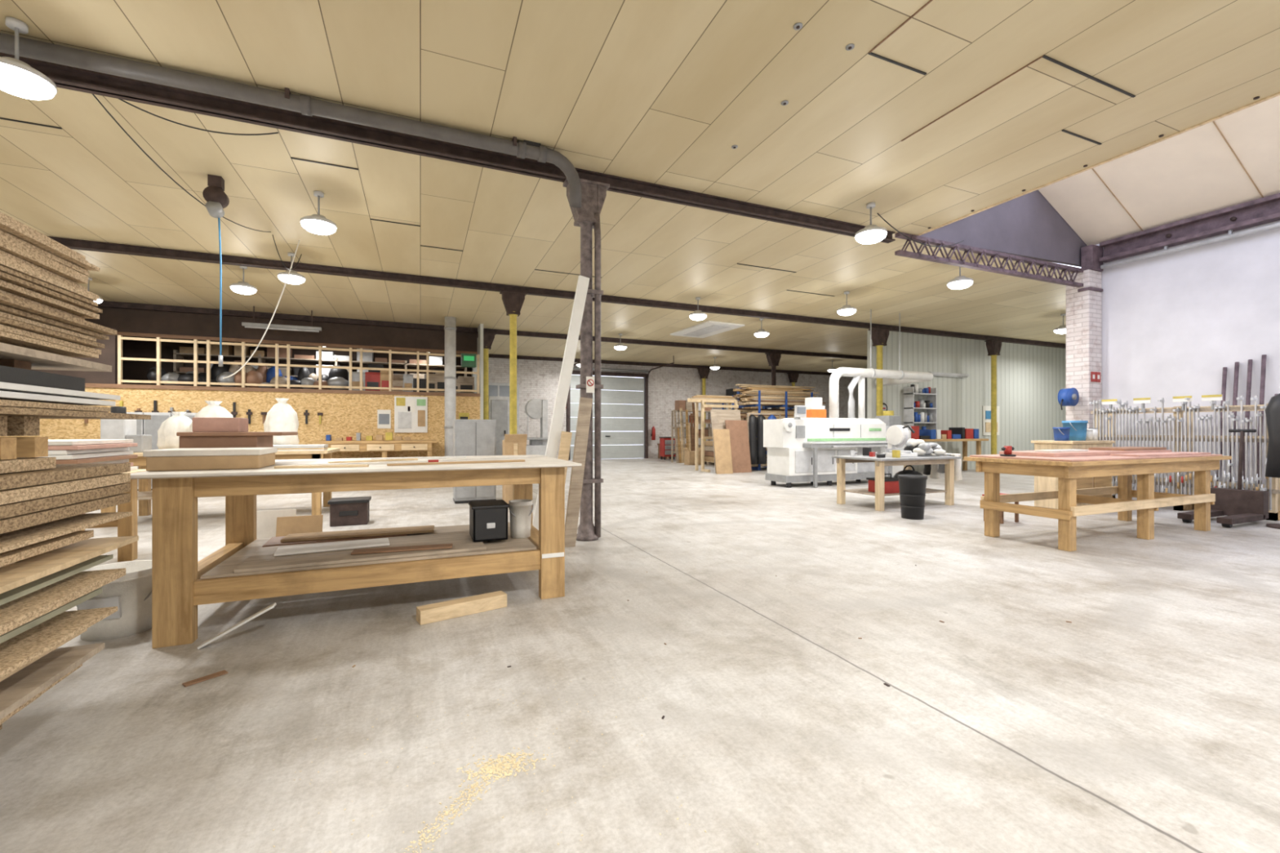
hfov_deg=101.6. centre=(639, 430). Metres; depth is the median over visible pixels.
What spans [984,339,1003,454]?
steel column
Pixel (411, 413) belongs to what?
notice board
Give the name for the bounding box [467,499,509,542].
crate
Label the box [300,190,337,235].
ceiling lamp
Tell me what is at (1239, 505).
truck
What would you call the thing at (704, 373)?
steel column
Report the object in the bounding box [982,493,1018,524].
stool
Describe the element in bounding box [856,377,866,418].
wall
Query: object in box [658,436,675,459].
tool cart
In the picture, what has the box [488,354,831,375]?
roof beam
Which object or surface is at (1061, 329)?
ceiling lamp
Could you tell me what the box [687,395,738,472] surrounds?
support frame
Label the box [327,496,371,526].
plastic crate
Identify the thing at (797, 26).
discs
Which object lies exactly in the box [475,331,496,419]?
steel column
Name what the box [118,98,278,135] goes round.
cable
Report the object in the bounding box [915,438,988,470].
wooden workbench
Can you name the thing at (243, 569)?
wooden workbench
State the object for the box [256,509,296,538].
panel
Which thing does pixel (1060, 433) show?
bucket
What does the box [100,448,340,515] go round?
wooden workbench
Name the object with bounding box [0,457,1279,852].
floor
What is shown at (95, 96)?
cable
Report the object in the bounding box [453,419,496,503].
cabinet
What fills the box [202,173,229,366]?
hose reel
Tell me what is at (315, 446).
board
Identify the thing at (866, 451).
tools
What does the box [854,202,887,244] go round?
ceiling lamp
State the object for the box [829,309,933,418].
duct
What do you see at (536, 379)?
wall
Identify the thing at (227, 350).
boxes
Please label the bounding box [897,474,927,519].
waste bin
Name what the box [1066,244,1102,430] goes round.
brick pier
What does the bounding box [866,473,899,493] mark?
toolbox
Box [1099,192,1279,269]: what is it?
roof beam
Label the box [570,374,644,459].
door
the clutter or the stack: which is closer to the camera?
the stack
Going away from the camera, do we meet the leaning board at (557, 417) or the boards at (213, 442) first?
the boards at (213, 442)
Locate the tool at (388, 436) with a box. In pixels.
[325,432,410,440]
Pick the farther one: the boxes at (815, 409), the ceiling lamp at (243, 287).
the boxes at (815, 409)
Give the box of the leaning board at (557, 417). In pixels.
[532,275,589,530]
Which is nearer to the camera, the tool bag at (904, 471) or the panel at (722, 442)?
the tool bag at (904, 471)
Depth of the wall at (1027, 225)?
8.41 m
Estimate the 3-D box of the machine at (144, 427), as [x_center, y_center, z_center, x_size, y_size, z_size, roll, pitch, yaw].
[-9.404,0.407,10.295,1.240,1.500,0.530,0,0,-23]
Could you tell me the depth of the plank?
18.71 m
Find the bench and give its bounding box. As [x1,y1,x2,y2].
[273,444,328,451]
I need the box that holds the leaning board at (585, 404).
[564,396,592,547]
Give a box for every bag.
[156,411,192,449]
[190,400,233,431]
[263,398,299,444]
[893,465,922,477]
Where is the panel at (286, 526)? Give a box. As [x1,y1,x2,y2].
[275,515,323,537]
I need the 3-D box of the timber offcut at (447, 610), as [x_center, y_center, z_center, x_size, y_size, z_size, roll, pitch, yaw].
[-1.114,1.115,3.296,0.540,0.085,0.100,0,0,-37]
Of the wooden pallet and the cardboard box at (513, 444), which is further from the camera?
the wooden pallet
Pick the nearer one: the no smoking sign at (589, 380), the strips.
the strips
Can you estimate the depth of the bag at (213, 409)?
6.89 m
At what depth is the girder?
7.94 m
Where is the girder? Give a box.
[894,231,1083,287]
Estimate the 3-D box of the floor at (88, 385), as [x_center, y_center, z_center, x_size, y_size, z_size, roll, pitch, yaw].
[-9.398,-0.903,12.576,10.420,0.080,2.530,0,0,-23]
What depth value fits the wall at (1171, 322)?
7.91 m
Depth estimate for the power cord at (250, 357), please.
7.48 m
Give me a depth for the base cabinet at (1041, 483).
7.72 m
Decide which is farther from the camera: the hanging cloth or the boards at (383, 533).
the hanging cloth
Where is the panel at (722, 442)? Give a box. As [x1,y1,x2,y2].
[712,429,733,474]
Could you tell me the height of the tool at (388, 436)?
0.184 m
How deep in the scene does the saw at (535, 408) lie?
14.36 m
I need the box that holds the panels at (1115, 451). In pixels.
[999,446,1210,457]
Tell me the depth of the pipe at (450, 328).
12.59 m
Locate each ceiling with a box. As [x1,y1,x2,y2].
[0,0,1279,373]
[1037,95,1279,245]
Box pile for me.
[272,671,758,852]
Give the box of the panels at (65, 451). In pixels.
[25,439,137,470]
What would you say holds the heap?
on the table
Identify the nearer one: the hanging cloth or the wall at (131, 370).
the hanging cloth
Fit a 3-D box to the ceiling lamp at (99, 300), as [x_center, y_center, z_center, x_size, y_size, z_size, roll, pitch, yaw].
[-9.914,-2.510,9.392,0.364,0.463,0.364,0,0,-23]
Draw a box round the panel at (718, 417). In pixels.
[710,409,741,473]
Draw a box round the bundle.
[1216,354,1278,484]
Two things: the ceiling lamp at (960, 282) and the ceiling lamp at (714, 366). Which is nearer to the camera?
the ceiling lamp at (960, 282)
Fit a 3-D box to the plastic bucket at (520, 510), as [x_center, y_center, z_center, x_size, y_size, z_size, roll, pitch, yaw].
[-0.905,0.670,3.959,0.190,0.270,0.178,0,0,-23]
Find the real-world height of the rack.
2.516 m
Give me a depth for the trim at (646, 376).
21.02 m
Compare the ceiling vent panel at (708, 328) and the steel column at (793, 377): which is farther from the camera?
the steel column at (793, 377)
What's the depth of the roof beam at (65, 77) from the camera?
4.78 m
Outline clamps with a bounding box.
[1088,394,1279,520]
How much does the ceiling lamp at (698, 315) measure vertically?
0.463 m
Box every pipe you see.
[0,32,582,207]
[444,316,456,456]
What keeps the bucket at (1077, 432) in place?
on the base cabinet at (1041, 483)
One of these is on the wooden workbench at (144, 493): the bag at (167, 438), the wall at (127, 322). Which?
the bag at (167, 438)
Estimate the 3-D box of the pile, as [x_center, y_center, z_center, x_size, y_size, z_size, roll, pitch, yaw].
[-0.467,1.155,1.763,1.305,0.004,1.183,0,0,-23]
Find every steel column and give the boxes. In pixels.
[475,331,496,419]
[499,289,526,434]
[563,177,609,541]
[697,368,711,440]
[764,352,782,408]
[786,373,799,408]
[868,328,890,416]
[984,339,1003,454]
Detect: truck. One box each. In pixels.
[657,443,669,458]
[1177,429,1268,528]
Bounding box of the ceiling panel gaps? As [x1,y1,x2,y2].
[0,0,1135,296]
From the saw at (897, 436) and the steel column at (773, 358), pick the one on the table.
the saw at (897, 436)
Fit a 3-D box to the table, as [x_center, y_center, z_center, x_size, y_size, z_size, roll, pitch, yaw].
[3.980,0.782,8.144,1.650,0.750,0.970,0,0,-23]
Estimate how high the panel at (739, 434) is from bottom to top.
1.436 m
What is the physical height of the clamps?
1.644 m
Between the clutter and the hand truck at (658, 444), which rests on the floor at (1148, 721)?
the hand truck at (658, 444)
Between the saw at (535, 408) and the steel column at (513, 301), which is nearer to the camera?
the steel column at (513, 301)
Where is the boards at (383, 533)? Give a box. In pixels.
[262,524,453,556]
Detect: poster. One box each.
[377,409,391,428]
[458,413,469,419]
[982,405,999,435]
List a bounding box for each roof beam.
[0,52,895,243]
[47,235,1066,348]
[93,300,866,359]
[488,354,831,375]
[1099,192,1279,269]
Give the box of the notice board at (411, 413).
[394,395,427,432]
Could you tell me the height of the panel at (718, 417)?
1.732 m
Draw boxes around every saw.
[524,398,548,455]
[882,425,917,457]
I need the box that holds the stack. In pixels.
[0,211,151,729]
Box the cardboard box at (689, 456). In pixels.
[683,447,701,465]
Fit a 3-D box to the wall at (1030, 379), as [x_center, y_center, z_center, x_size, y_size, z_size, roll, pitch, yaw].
[10.267,-0.793,15.896,8.750,3.900,0.150,0,0,-23]
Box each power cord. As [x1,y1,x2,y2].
[222,240,299,378]
[271,234,302,269]
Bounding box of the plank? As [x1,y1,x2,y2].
[671,402,694,462]
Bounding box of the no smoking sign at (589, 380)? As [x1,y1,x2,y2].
[586,376,594,392]
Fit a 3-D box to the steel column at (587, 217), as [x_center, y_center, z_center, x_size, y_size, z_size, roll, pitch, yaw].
[-0.571,-0.733,5.564,0.462,3.780,0.258,0,0,-23]
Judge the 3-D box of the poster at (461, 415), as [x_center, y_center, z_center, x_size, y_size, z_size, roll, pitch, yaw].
[-4.475,-0.293,13.291,0.250,0.300,0.024,0,0,-23]
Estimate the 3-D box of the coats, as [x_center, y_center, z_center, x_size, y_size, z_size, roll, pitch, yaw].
[3.543,0.337,14.886,1.130,1.640,0.292,0,0,-23]
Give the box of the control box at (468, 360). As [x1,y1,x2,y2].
[461,353,475,368]
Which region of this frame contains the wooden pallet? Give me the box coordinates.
[704,440,715,466]
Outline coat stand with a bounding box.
[1265,393,1279,528]
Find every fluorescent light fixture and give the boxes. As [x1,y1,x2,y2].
[241,306,321,332]
[929,371,968,377]
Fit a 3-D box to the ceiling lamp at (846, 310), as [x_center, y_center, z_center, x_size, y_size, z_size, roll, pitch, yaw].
[4.091,-2.510,10.344,0.364,0.463,0.364,0,0,-23]
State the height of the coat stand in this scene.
1.720 m
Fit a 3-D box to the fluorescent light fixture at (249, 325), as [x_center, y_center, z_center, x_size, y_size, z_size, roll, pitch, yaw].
[-8.031,-2.497,11.751,1.500,0.488,0.090,0,0,-23]
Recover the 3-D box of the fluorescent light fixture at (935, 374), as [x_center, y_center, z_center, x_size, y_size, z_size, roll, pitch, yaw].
[9.004,-1.608,15.224,1.600,0.110,0.090,0,0,-23]
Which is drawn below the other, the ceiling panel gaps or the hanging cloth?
the hanging cloth
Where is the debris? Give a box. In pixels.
[351,564,1071,719]
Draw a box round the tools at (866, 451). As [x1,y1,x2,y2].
[850,447,901,457]
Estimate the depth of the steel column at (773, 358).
17.74 m
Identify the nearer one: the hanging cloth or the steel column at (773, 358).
the hanging cloth
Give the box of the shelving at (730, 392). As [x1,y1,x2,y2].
[721,387,792,409]
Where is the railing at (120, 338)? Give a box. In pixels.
[117,335,479,393]
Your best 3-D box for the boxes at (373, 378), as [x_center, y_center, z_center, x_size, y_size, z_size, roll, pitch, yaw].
[-5.976,-1.341,13.838,2.906,0.786,1.454,0,0,-23]
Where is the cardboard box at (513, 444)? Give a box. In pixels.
[502,434,527,504]
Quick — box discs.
[731,22,1259,228]
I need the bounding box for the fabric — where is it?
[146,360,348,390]
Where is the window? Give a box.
[488,382,519,426]
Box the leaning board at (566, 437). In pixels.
[557,431,572,482]
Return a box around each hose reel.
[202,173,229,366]
[1057,387,1079,409]
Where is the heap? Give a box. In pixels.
[903,439,946,454]
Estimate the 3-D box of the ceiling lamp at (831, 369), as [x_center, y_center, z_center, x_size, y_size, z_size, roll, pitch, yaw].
[7.547,-2.510,20.496,0.364,0.463,0.364,0,0,-23]
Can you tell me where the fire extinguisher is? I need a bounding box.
[650,426,655,439]
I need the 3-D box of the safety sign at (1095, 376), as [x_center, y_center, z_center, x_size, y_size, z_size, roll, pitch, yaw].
[7.760,-0.908,8.894,0.260,0.170,0.014,0,0,-23]
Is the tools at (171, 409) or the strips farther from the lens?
the tools at (171, 409)
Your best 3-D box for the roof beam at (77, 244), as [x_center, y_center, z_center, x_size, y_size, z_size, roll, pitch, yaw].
[1.133,-2.682,11.432,28.850,0.118,0.120,0,0,-23]
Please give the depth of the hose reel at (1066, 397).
8.82 m
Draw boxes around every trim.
[566,355,674,460]
[917,91,1279,235]
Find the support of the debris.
on the floor at (1148, 721)
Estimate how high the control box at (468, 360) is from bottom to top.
0.330 m
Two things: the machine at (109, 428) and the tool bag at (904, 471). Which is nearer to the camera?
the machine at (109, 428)
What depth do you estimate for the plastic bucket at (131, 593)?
2.92 m
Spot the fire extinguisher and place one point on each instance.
(653, 429)
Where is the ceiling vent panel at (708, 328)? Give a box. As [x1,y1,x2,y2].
[670,320,744,337]
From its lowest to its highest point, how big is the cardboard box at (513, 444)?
1.096 m
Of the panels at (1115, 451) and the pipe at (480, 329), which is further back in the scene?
the pipe at (480, 329)
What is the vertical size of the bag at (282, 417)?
0.720 m
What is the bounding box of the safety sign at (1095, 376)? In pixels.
[1090,371,1100,382]
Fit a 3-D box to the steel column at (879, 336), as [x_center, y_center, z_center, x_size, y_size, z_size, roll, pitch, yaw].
[6.227,-0.733,13.573,0.544,3.780,0.304,0,0,-23]
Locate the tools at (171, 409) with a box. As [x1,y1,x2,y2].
[84,400,323,423]
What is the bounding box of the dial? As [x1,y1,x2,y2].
[883,403,887,410]
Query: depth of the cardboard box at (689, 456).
17.38 m
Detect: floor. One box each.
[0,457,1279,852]
[84,382,479,396]
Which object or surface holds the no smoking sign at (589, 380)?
attached to the steel column at (587, 217)
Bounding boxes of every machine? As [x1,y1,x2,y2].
[100,406,151,453]
[126,412,196,490]
[763,405,892,488]
[875,410,911,477]
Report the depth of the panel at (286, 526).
4.79 m
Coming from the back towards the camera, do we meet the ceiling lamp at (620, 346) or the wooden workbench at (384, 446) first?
the ceiling lamp at (620, 346)
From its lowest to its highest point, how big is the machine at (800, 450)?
1.660 m
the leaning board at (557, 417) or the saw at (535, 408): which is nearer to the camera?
the leaning board at (557, 417)
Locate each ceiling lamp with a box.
[0,16,57,100]
[87,277,102,303]
[229,266,257,294]
[277,252,305,284]
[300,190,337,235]
[613,333,626,350]
[688,297,706,320]
[710,356,719,369]
[754,318,768,337]
[827,360,836,372]
[836,291,856,315]
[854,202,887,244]
[946,258,973,289]
[1053,313,1066,333]
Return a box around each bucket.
[75,560,151,641]
[508,499,533,538]
[1052,426,1070,440]
[1061,420,1088,440]
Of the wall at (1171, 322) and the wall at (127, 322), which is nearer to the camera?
the wall at (1171, 322)
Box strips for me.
[274,455,545,468]
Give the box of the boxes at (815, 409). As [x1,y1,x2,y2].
[800,397,826,417]
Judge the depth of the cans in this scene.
7.97 m
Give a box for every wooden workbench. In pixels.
[80,469,146,561]
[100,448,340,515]
[130,454,582,648]
[315,440,436,458]
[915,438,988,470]
[963,453,1231,551]
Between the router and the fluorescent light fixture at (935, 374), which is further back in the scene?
the fluorescent light fixture at (935, 374)
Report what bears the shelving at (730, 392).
on the floor at (1148, 721)
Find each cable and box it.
[92,93,271,232]
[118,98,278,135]
[876,213,964,246]
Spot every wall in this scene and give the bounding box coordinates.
[31,306,477,383]
[122,336,471,390]
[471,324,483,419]
[488,357,856,458]
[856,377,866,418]
[866,329,1066,471]
[917,190,1087,266]
[1096,220,1279,500]
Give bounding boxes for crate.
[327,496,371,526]
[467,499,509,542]
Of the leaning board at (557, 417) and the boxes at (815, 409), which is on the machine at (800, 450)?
the boxes at (815, 409)
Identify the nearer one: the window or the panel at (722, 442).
the panel at (722, 442)
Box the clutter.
[911,426,978,439]
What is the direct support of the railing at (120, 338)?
on the floor at (88, 385)
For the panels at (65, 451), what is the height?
0.276 m
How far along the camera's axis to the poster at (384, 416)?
12.57 m
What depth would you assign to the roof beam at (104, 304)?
13.37 m
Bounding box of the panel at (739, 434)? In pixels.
[724,420,751,472]
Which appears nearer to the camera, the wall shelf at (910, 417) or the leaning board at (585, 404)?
the leaning board at (585, 404)
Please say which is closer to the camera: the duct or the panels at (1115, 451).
the panels at (1115, 451)
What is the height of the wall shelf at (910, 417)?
1.431 m
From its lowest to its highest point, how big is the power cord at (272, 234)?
0.358 m
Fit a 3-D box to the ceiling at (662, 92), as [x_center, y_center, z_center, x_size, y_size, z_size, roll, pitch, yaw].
[2.377,-2.793,8.538,29.000,0.100,25.900,0,0,-23]
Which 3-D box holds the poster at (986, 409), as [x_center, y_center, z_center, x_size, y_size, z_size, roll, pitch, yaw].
[10.764,-0.293,16.006,0.750,0.900,0.028,0,0,-23]
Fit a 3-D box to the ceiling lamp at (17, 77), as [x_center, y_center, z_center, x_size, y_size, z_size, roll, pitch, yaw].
[-4.188,-2.510,3.511,0.364,0.463,0.364,0,0,-23]
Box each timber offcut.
[182,670,227,687]
[196,602,276,649]
[416,591,506,625]
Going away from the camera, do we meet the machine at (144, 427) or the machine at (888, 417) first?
the machine at (144, 427)
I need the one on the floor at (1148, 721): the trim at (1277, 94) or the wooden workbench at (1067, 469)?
the wooden workbench at (1067, 469)
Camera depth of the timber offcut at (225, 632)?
2.83 m
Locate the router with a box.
[1000,445,1016,456]
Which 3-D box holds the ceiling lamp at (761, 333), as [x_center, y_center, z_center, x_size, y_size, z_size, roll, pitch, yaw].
[2.981,-2.510,12.806,0.364,0.463,0.364,0,0,-23]
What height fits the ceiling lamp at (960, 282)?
0.463 m
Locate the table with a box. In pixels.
[831,454,960,511]
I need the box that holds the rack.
[733,384,825,470]
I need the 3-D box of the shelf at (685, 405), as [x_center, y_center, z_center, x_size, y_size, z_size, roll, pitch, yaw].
[2.055,0.018,19.820,1.650,2.277,0.550,0,0,-23]
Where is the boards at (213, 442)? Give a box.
[142,417,297,471]
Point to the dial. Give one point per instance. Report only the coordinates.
(885, 407)
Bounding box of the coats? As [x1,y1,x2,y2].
[746,413,781,464]
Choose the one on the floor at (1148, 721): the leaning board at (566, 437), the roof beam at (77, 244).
the leaning board at (566, 437)
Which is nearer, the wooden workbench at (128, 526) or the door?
the wooden workbench at (128, 526)
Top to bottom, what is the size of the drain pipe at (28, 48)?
0.502 m
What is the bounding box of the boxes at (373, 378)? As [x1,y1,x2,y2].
[348,364,474,393]
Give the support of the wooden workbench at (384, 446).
on the floor at (1148, 721)
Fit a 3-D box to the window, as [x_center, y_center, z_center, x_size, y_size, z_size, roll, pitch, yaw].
[-5.214,-0.943,19.242,1.500,1.600,0.079,0,0,-23]
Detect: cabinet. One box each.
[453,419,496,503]
[488,395,509,455]
[1031,440,1115,509]
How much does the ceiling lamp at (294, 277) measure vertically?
0.463 m
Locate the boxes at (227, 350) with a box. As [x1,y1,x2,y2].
[173,344,466,378]
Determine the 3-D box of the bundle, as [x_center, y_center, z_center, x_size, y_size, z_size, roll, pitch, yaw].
[8.481,0.057,7.308,0.284,2.206,0.544,0,0,-23]
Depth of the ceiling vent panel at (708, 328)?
14.00 m
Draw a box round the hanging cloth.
[922,453,962,480]
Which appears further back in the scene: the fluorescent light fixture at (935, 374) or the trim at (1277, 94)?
the fluorescent light fixture at (935, 374)
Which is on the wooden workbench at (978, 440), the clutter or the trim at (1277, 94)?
the clutter
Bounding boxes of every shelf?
[671,400,712,453]
[903,384,937,429]
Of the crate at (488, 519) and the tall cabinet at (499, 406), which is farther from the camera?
the tall cabinet at (499, 406)
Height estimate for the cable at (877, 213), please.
0.232 m
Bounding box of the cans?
[1085,427,1097,440]
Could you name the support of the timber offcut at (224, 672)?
on the floor at (1148, 721)

